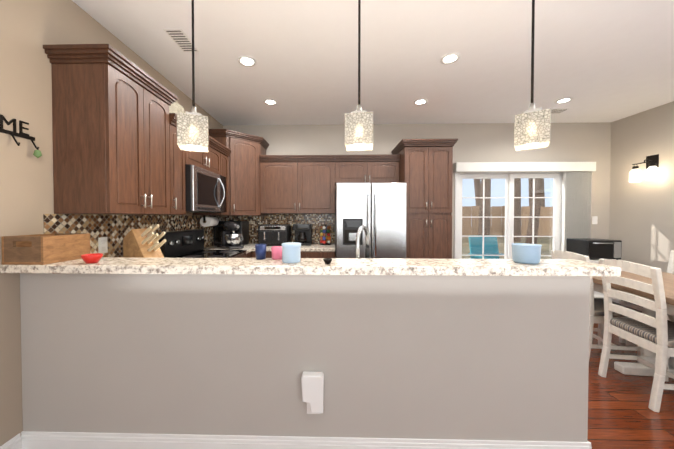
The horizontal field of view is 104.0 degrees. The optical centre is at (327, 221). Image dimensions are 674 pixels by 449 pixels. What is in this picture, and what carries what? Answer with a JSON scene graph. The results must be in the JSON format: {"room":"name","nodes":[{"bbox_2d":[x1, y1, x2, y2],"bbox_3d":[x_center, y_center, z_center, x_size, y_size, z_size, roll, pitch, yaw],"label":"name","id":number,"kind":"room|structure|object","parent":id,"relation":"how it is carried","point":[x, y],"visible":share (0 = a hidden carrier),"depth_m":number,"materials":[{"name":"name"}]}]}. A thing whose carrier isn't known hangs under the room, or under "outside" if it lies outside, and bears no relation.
{"room":"kitchen and dining room","nodes":[
{"label":"kitchen and dining room","id":0,"kind":"room"},
{"bbox_2d":[0,0,222,445],"bbox_3d":[-1.746,-0.062,0.765,0.100,2.740,6.900,0,1,1],"label":"wall","id":1,"kind":"structure","parent":0,"point":[29,29],"depth_m":1.46,"materials":[{"name":"beige paint"}]},
{"bbox_2d":[0,433,19,448],"bbox_3d":[-1.720,1.259,-0.540,0.014,0.140,3.990,0,1,1],"label":"baseboard","id":2,"kind":"structure","parent":1,"relation":"attached to","point":[14,443],"depth_m":1.40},
{"bbox_2d":[0,114,28,135],"bbox_3d":[-1.679,-0.512,1.331,0.006,0.074,0.294,0,1,1],"label":"sign","id":3,"kind":"object","parent":1,"relation":"attached to","point":[13,121],"visible":1,"depth_m":1.41,"materials":[{"name":"metal"}]},
{"bbox_2d":[0,128,41,157],"bbox_3d":[-1.644,-0.389,1.347,0.072,0.175,0.320,0,1,1],"label":"hook rack","id":4,"kind":"object","parent":1,"relation":"attached to","point":[37,153],"visible":0.98,"depth_m":1.45,"materials":[{"name":"metal"}]},
{"bbox_2d":[98,237,107,253],"bbox_3d":[-1.656,0.179,1.947,0.009,0.120,0.075,0,1,1],"label":"outlet","id":5,"kind":"object","parent":1,"relation":"attached to","point":[102,245],"depth_m":1.94,"materials":[{"name":"white plastic"}]},
{"bbox_2d":[43,214,223,256],"bbox_3d":[-1.645,0.149,2.836,0.008,0.426,2.555,0,1,1],"label":"backsplash","id":6,"kind":"structure","parent":1,"relation":"attached to","point":[115,230],"depth_m":2.06,"materials":[{"name":"tile"}]},
{"bbox_2d":[185,164,225,212],"bbox_3d":[-1.403,-0.315,2.813,0.489,0.434,0.752,0,1,1],"label":"microwave","id":7,"kind":"object","parent":1,"relation":"attached to","point":[205,191],"visible":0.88,"depth_m":2.64,"materials":[{"name":"silver metal"}]},
{"bbox_2d":[43,44,400,215],"bbox_3d":[-0.326,-0.618,2.800,2.643,1.105,2.544,0,1,1],"label":"upper cabinets","id":8,"kind":"object","parent":1,"relation":"attached to","point":[116,149],"depth_m":1.90,"materials":[{"name":"brown wood"}]},
{"bbox_2d":[200,215,218,226],"bbox_3d":[-1.488,-0.003,3.336,0.124,0.138,0.280,0,1,1],"label":"towel","id":9,"kind":"object","parent":8,"relation":"attached to","point":[208,221],"visible":1,"depth_m":3.21,"materials":[{"name":"paper"}]},
{"bbox_2d":[123,224,165,257],"bbox_3d":[-1.362,0.200,1.998,0.338,0.354,0.145,0,1,21],"label":"knife block","id":10,"kind":"object","parent":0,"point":[143,243],"visible":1,"depth_m":1.96,"materials":[{"name":"brown wood"}]},
{"bbox_2d":[20,273,589,441],"bbox_3d":[-0.154,0.782,1.472,3.048,1.028,0.120,0,1,1],"label":"wall","id":11,"kind":"structure","parent":0,"point":[453,357],"depth_m":1.41,"materials":[{"name":"beige paint"}]},
{"bbox_2d":[20,431,591,448],"bbox_3d":[-0.135,1.227,1.426,3.034,0.140,0.047,0,1,1],"label":"baseboard","id":12,"kind":"structure","parent":11,"relation":"attached to","point":[53,440],"depth_m":1.41,"materials":[{"name":"white wood"}]},
{"bbox_2d":[0,257,620,275],"bbox_3d":[-0.121,0.245,1.448,3.111,0.044,0.270,0,1,1],"label":"countertop","id":13,"kind":"structure","parent":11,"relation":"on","point":[374,266],"depth_m":1.33,"materials":[{"name":"beige stone"}]},
{"bbox_2d":[1,233,89,264],"bbox_3d":[-1.565,0.149,1.485,0.222,0.145,0.262,0,1,1],"label":"crate","id":14,"kind":"object","parent":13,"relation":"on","point":[39,249],"visible":0.9,"depth_m":1.38,"materials":[{"name":"brown wood"}]},
{"bbox_2d":[81,253,102,263],"bbox_3d":[-1.257,0.200,1.408,0.090,0.045,0.090,0,1,1],"label":"bowl","id":15,"kind":"object","parent":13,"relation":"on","point":[91,258],"visible":1,"depth_m":1.39,"materials":[{"name":"red ceramic"}]},
{"bbox_2d":[255,244,266,259],"bbox_3d":[-0.389,0.178,1.543,0.066,0.085,0.066,0,1,1],"label":"tumbler","id":16,"kind":"object","parent":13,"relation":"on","point":[260,250],"visible":1,"depth_m":1.52,"materials":[{"name":"blue plastic"}]},
{"bbox_2d":[271,246,281,259],"bbox_3d":[-0.290,0.185,1.541,0.072,0.072,0.072,0,1,1],"label":"tumbler","id":17,"kind":"object","parent":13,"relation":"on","point":[276,251],"visible":0.77,"depth_m":1.51,"materials":[{"name":"pink plastic"}]},
{"bbox_2d":[282,242,300,262],"bbox_3d":[-0.196,0.171,1.443,0.106,0.102,0.106,0,1,1],"label":"canister","id":18,"kind":"object","parent":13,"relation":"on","point":[291,252],"visible":1,"depth_m":1.40,"materials":[{"name":"ceramic"}]},
{"bbox_2d":[323,258,331,263],"bbox_3d":[0.003,0.210,1.379,0.048,0.026,0.048,0,1,1],"label":"bowl","id":19,"kind":"object","parent":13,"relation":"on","point":[327,260],"visible":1,"depth_m":1.36,"materials":[{"name":"ceramic"}]},
{"bbox_2d":[512,243,541,263],"bbox_3d":[1.069,0.174,1.415,0.134,0.098,0.134,0,1,1],"label":"pot","id":20,"kind":"object","parent":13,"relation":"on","point":[524,253],"visible":1,"depth_m":1.37,"materials":[{"name":"blue ceramic"}]},
{"bbox_2d":[307,403,320,413],"bbox_3d":[-0.072,0.973,1.410,0.075,0.120,0.005,0,1,1],"label":"outlet","id":21,"kind":"object","parent":11,"relation":"attached to","point":[308,405],"depth_m":1.41,"materials":[{"name":"white plastic"}]},
{"bbox_2d":[301,371,323,412],"bbox_3d":[-0.076,0.899,1.383,0.116,0.197,0.042,0,1,1],"label":"outlet-mounted wifi extender","id":22,"kind":"object","parent":21,"relation":"attached to","point":[312,382],"visible":1,"depth_m":1.36,"materials":[{"name":"white plastic"}]},
{"bbox_2d":[72,0,673,125],"bbox_3d":[1.248,-1.461,0.674,6.090,0.060,6.900,0,1,1],"label":"ceiling","id":23,"kind":"structure","parent":0,"point":[599,61],"depth_m":2.33,"materials":[{"name":"white paint"}]},
{"bbox_2d":[163,29,198,51],"bbox_3d":[-1.165,-1.450,2.119,0.140,0.007,0.270,0,1,1],"label":"ceiling vent","id":24,"kind":"object","parent":23,"relation":"in","point":[181,39],"depth_m":2.09,"materials":[{"name":"white metal"}]},
{"bbox_2d":[177,0,208,152],"bbox_3d":[-0.762,-0.930,1.498,0.152,1.027,0.152,0,1,-23],"label":"pendant light","id":25,"kind":"object","parent":23,"relation":"hanging from","point":[192,129],"visible":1,"depth_m":1.45,"materials":[{"name":"glass"}]},
{"bbox_2d":[238,56,255,66],"bbox_3d":[-0.725,-1.454,2.393,0.159,0.008,0.155,0,1,1],"label":"recessed light","id":26,"kind":"object","parent":23,"relation":"in","point":[247,61],"depth_m":2.40,"materials":[{"name":"white"}]},
{"bbox_2d":[264,99,276,104],"bbox_3d":[-0.696,-1.468,3.235,0.154,0.008,0.143,0,1,1],"label":"recessed light","id":27,"kind":"object","parent":23,"relation":"in","point":[267,101],"depth_m":3.25,"materials":[{"name":"white"}]},
{"bbox_2d":[345,0,372,150],"bbox_3d":[0.181,-0.929,1.477,0.152,1.027,0.152,0,1,9],"label":"pendant light","id":28,"kind":"object","parent":23,"relation":"hanging from","point":[359,129],"visible":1,"depth_m":1.42,"materials":[{"name":"glass"}]},
{"bbox_2d":[414,99,427,104],"bbox_3d":[1.148,-1.468,3.235,0.159,0.008,0.143,0,1,1],"label":"recessed light","id":29,"kind":"object","parent":23,"relation":"in","point":[420,101],"depth_m":3.23,"materials":[{"name":"white"}]},
{"bbox_2d":[440,53,459,63],"bbox_3d":[1.098,-1.454,2.348,0.163,0.008,0.150,0,1,1],"label":"recessed light","id":30,"kind":"object","parent":23,"relation":"in","point":[449,58],"depth_m":2.35,"materials":[{"name":"white"}]},
{"bbox_2d":[514,0,550,150],"bbox_3d":[1.136,-0.929,1.455,0.152,1.027,0.152,1,1,37],"label":"pendant light","id":31,"kind":"object","parent":23,"relation":"hanging from","point":[532,130],"visible":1,"depth_m":1.42,"materials":[{"name":"glass"}]},
{"bbox_2d":[551,108,568,113],"bbox_3d":[3.018,-1.473,3.525,0.300,0.007,0.160,0,1,1],"label":"ceiling vent","id":32,"kind":"object","parent":23,"relation":"in","point":[553,111],"depth_m":3.50,"materials":[{"name":"white metal"}]},
{"bbox_2d":[555,97,572,103],"bbox_3d":[2.871,-1.467,3.194,0.159,0.008,0.166,0,1,1],"label":"recessed light","id":33,"kind":"object","parent":23,"relation":"in","point":[563,100],"depth_m":3.20,"materials":[{"name":"white"}]},
{"bbox_2d":[223,122,610,263],"bbox_3d":[1.325,-0.116,4.095,5.890,2.740,0.100,0,1,1],"label":"wall","id":34,"kind":"structure","parent":0,"point":[569,142],"depth_m":4.01,"materials":[{"name":"beige paint"}]},
{"bbox_2d":[224,214,334,242],"bbox_3d":[-0.747,0.114,4.092,1.729,0.456,0.008,0,1,1],"label":"backsplash","id":35,"kind":"structure","parent":34,"relation":"attached to","point":[316,221],"depth_m":4.08,"materials":[{"name":"tile"}]},
{"bbox_2d":[454,172,562,258],"bbox_3d":[2.780,0.225,4.059,1.656,2.058,0.107,0,1,1],"label":"door frame","id":36,"kind":"structure","parent":34,"relation":"attached to","point":[509,217],"depth_m":4.03,"materials":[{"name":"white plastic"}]},
{"bbox_2d":[453,162,595,172],"bbox_3d":[2.932,-0.805,3.933,2.030,0.138,0.101,0,1,1],"label":"valance","id":37,"kind":"object","parent":34,"relation":"attached to","point":[488,167],"visible":0.94,"depth_m":3.89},
{"bbox_2d":[561,172,591,258],"bbox_3d":[3.716,0.246,3.932,0.407,1.950,0.084,0,1,1],"label":"vertical blinds","id":38,"kind":"object","parent":34,"relation":"attached to","point":[576,202],"visible":0.54,"depth_m":3.90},
{"bbox_2d":[592,216,597,223],"bbox_3d":[4.048,-0.015,3.978,0.075,0.120,0.011,0,1,1],"label":"light switch","id":39,"kind":"object","parent":34,"relation":"attached to","point":[594,218],"depth_m":3.98,"materials":[{"name":"white plastic"}]},
{"bbox_2d":[587,323,673,448],"bbox_3d":[1.248,1.339,0.719,6.090,0.060,6.900,0,1,1],"label":"floor","id":40,"kind":"structure","parent":0,"point":[621,415],"depth_m":1.80,"materials":[{"name":"brown wood"}]},
{"bbox_2d":[154,229,246,257],"bbox_3d":[-1.269,0.689,2.827,0.701,1.170,0.752,0,1,1],"label":"range","id":41,"kind":"object","parent":40,"relation":"on","point":[184,244],"visible":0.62,"depth_m":2.77,"materials":[{"name":"black metal"}]},
{"bbox_2d":[246,253,251,257],"bbox_3d":[-1.315,0.826,3.665,0.628,0.870,0.906,0,1,1],"label":"base cabinet","id":42,"kind":"object","parent":40,"relation":"on","point":[248,255],"depth_m":3.39,"materials":[{"name":"brown wood"}]},
{"bbox_2d":[252,249,307,257],"bbox_3d":[-0.625,0.824,3.778,0.745,0.870,0.649,0,1,1],"label":"base cabinet","id":43,"kind":"object","parent":40,"relation":"on","point":[304,252],"depth_m":3.45,"materials":[{"name":"brown wood"}]},
{"bbox_2d":[204,249,251,252],"bbox_3d":[-1.310,0.376,3.331,0.653,0.040,0.253,0,1,1],"label":"countertop","id":44,"kind":"structure","parent":43,"relation":"on","point":[248,250],"depth_m":3.32,"materials":[{"name":"beige stone"}]},
{"bbox_2d":[308,249,334,257],"bbox_3d":[-0.071,0.824,3.766,0.363,0.870,0.649,0,1,1],"label":"base cabinet","id":45,"kind":"object","parent":40,"relation":"on","point":[315,250],"depth_m":3.44,"materials":[{"name":"brown wood"}]},
{"bbox_2d":[208,244,334,248],"bbox_3d":[-0.758,0.369,3.772,1.736,0.040,0.653,0,1,1],"label":"countertop","id":46,"kind":"structure","parent":45,"relation":"on","point":[245,246],"depth_m":3.53,"materials":[{"name":"beige stone"}]},
{"bbox_2d":[217,222,243,249],"bbox_3d":[-1.275,0.179,3.459,0.377,0.350,0.359,0,1,1],"label":"stand mixer","id":47,"kind":"object","parent":46,"relation":"on","point":[230,240],"visible":1,"depth_m":3.36,"materials":[{"name":"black metal"}]},
{"bbox_2d":[214,221,248,245],"bbox_3d":[-1.387,0.173,3.822,0.400,0.350,0.378,0,1,1],"label":"toaster oven","id":48,"kind":"object","parent":46,"relation":"on","point":[243,229],"visible":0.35,"depth_m":3.67,"materials":[{"name":"plastic"}]},
{"bbox_2d":[258,224,290,245],"bbox_3d":[-0.764,0.198,3.823,0.425,0.300,0.390,0,1,1],"label":"toaster","id":49,"kind":"object","parent":46,"relation":"on","point":[274,234],"visible":0.98,"depth_m":3.69,"materials":[{"name":"black plastic"}]},
{"bbox_2d":[293,224,311,245],"bbox_3d":[-0.358,0.192,3.875,0.255,0.310,0.266,0,1,1],"label":"coffee maker","id":50,"kind":"object","parent":46,"relation":"on","point":[303,234],"visible":0.92,"depth_m":3.77,"materials":[{"name":"black plastic"}]},
{"bbox_2d":[320,224,330,244],"bbox_3d":[-0.025,0.196,3.911,0.170,0.300,0.170,0,1,1],"label":"pod carousel","id":51,"kind":"object","parent":46,"relation":"on","point":[324,241],"visible":1,"depth_m":3.88,"materials":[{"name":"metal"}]},
{"bbox_2d":[335,183,406,257],"bbox_3d":[0.562,0.386,3.632,0.885,1.750,0.776,0,1,1],"label":"fridge","id":52,"kind":"object","parent":40,"relation":"on","point":[378,211],"visible":0.58,"depth_m":3.30,"materials":[{"name":"silver metal"}]},
{"bbox_2d":[391,139,457,258],"bbox_3d":[1.332,0.097,3.723,0.712,2.325,0.646,0,1,1],"label":"pantry cabinet","id":53,"kind":"object","parent":40,"relation":"on","point":[426,170],"visible":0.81,"depth_m":3.44,"materials":[{"name":"brown wood"}]},
{"bbox_2d":[551,250,643,362],"bbox_3d":[2.543,0.785,2.509,0.509,0.992,0.430,0,1,7],"label":"dining chair","id":54,"kind":"object","parent":40,"relation":"on","point":[596,314],"visible":0.42,"depth_m":2.33,"materials":[{"name":"wood"}]},
{"bbox_2d":[590,259,622,303],"bbox_3d":[3.650,0.887,3.618,0.460,0.750,0.380,0,1,1],"label":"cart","id":55,"kind":"object","parent":40,"relation":"on","point":[598,295],"visible":0.02,"depth_m":3.48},
{"bbox_2d":[566,238,621,259],"bbox_3d":[3.652,0.380,3.601,0.445,0.260,0.357,0,1,1],"label":"appliance","id":56,"kind":"object","parent":55,"relation":"on","point":[593,248],"visible":0.88,"depth_m":3.46,"materials":[{"name":"plastic"}]},
{"bbox_2d":[592,271,673,377],"bbox_3d":[2.774,0.900,1.937,0.920,0.778,2.120,0,1,7],"label":"dining table","id":57,"kind":"object","parent":40,"relation":"on","point":[639,369],"visible":0.38,"depth_m":2.19,"materials":[{"name":"brown wood"}]},
{"bbox_2d":[598,258,673,412],"bbox_3d":[2.471,0.794,1.954,0.509,0.992,0.430,0,1,7],"label":"dining chair","id":58,"kind":"object","parent":40,"relation":"on","point":[652,334],"visible":0.98,"depth_m":1.91,"materials":[{"name":"wood"}]},
{"bbox_2d":[619,250,673,357],"bbox_3d":[3.299,0.785,2.533,0.509,0.992,0.430,0,1,7],"label":"dining chair","id":59,"kind":"object","parent":40,"relation":"on","point":[670,268],"visible":0.21,"depth_m":2.69,"materials":[{"name":"wood"}]},
{"bbox_2d":[609,101,673,271],"bbox_3d":[4.242,-0.060,0.628,0.100,2.740,6.900,0,1,1],"label":"wall","id":60,"kind":"structure","parent":0,"point":[641,224],"depth_m":3.54,"materials":[{"name":"beige paint"}]},
{"bbox_2d":[629,154,658,182],"bbox_3d":[4.171,-0.692,3.446,0.165,0.338,0.302,0,1,1],"label":"wall sconce","id":61,"kind":"object","parent":60,"relation":"attached to","point":[652,169],"visible":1,"depth_m":3.42,"materials":[{"name":"glass"}]},
{"label":"outside","id":62,"kind":"structure","parent":0,"visible":0},
{"bbox_2d":[462,227,552,258],"bbox_3d":[4.164,0.844,9.953,36.000,0.870,11.690,0,1,1],"label":"ground","id":63,"kind":"structure","parent":62,"point":[545,243],"depth_m":9.54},
{"bbox_2d":[468,235,503,258],"bbox_3d":[3.412,0.788,5.460,0.700,0.947,0.735,0,1,1],"label":"patio chair","id":64,"kind":"object","parent":63,"relation":"on","point":[477,240],"depth_m":5.72,"materials":[{"name":"teal fabric"}]},
{"bbox_2d":[462,206,552,235],"bbox_3d":[3.795,0.016,11.321,19.600,1.340,0.085,0,1,1],"label":"fence","id":65,"kind":"object","parent":63,"relation":"on","point":[498,226],"depth_m":11.20,"materials":[{"name":"wood"}]},
{"bbox_2d":[474,178,544,243],"bbox_3d":[8.403,-4.498,11.821,13.189,10.894,14.749,0,1,1],"label":"trees","id":66,"kind":"object","parent":63,"relation":"on","point":[517,201],"depth_m":9.26,"materials":[{"name":"brown plant"}]}
]}

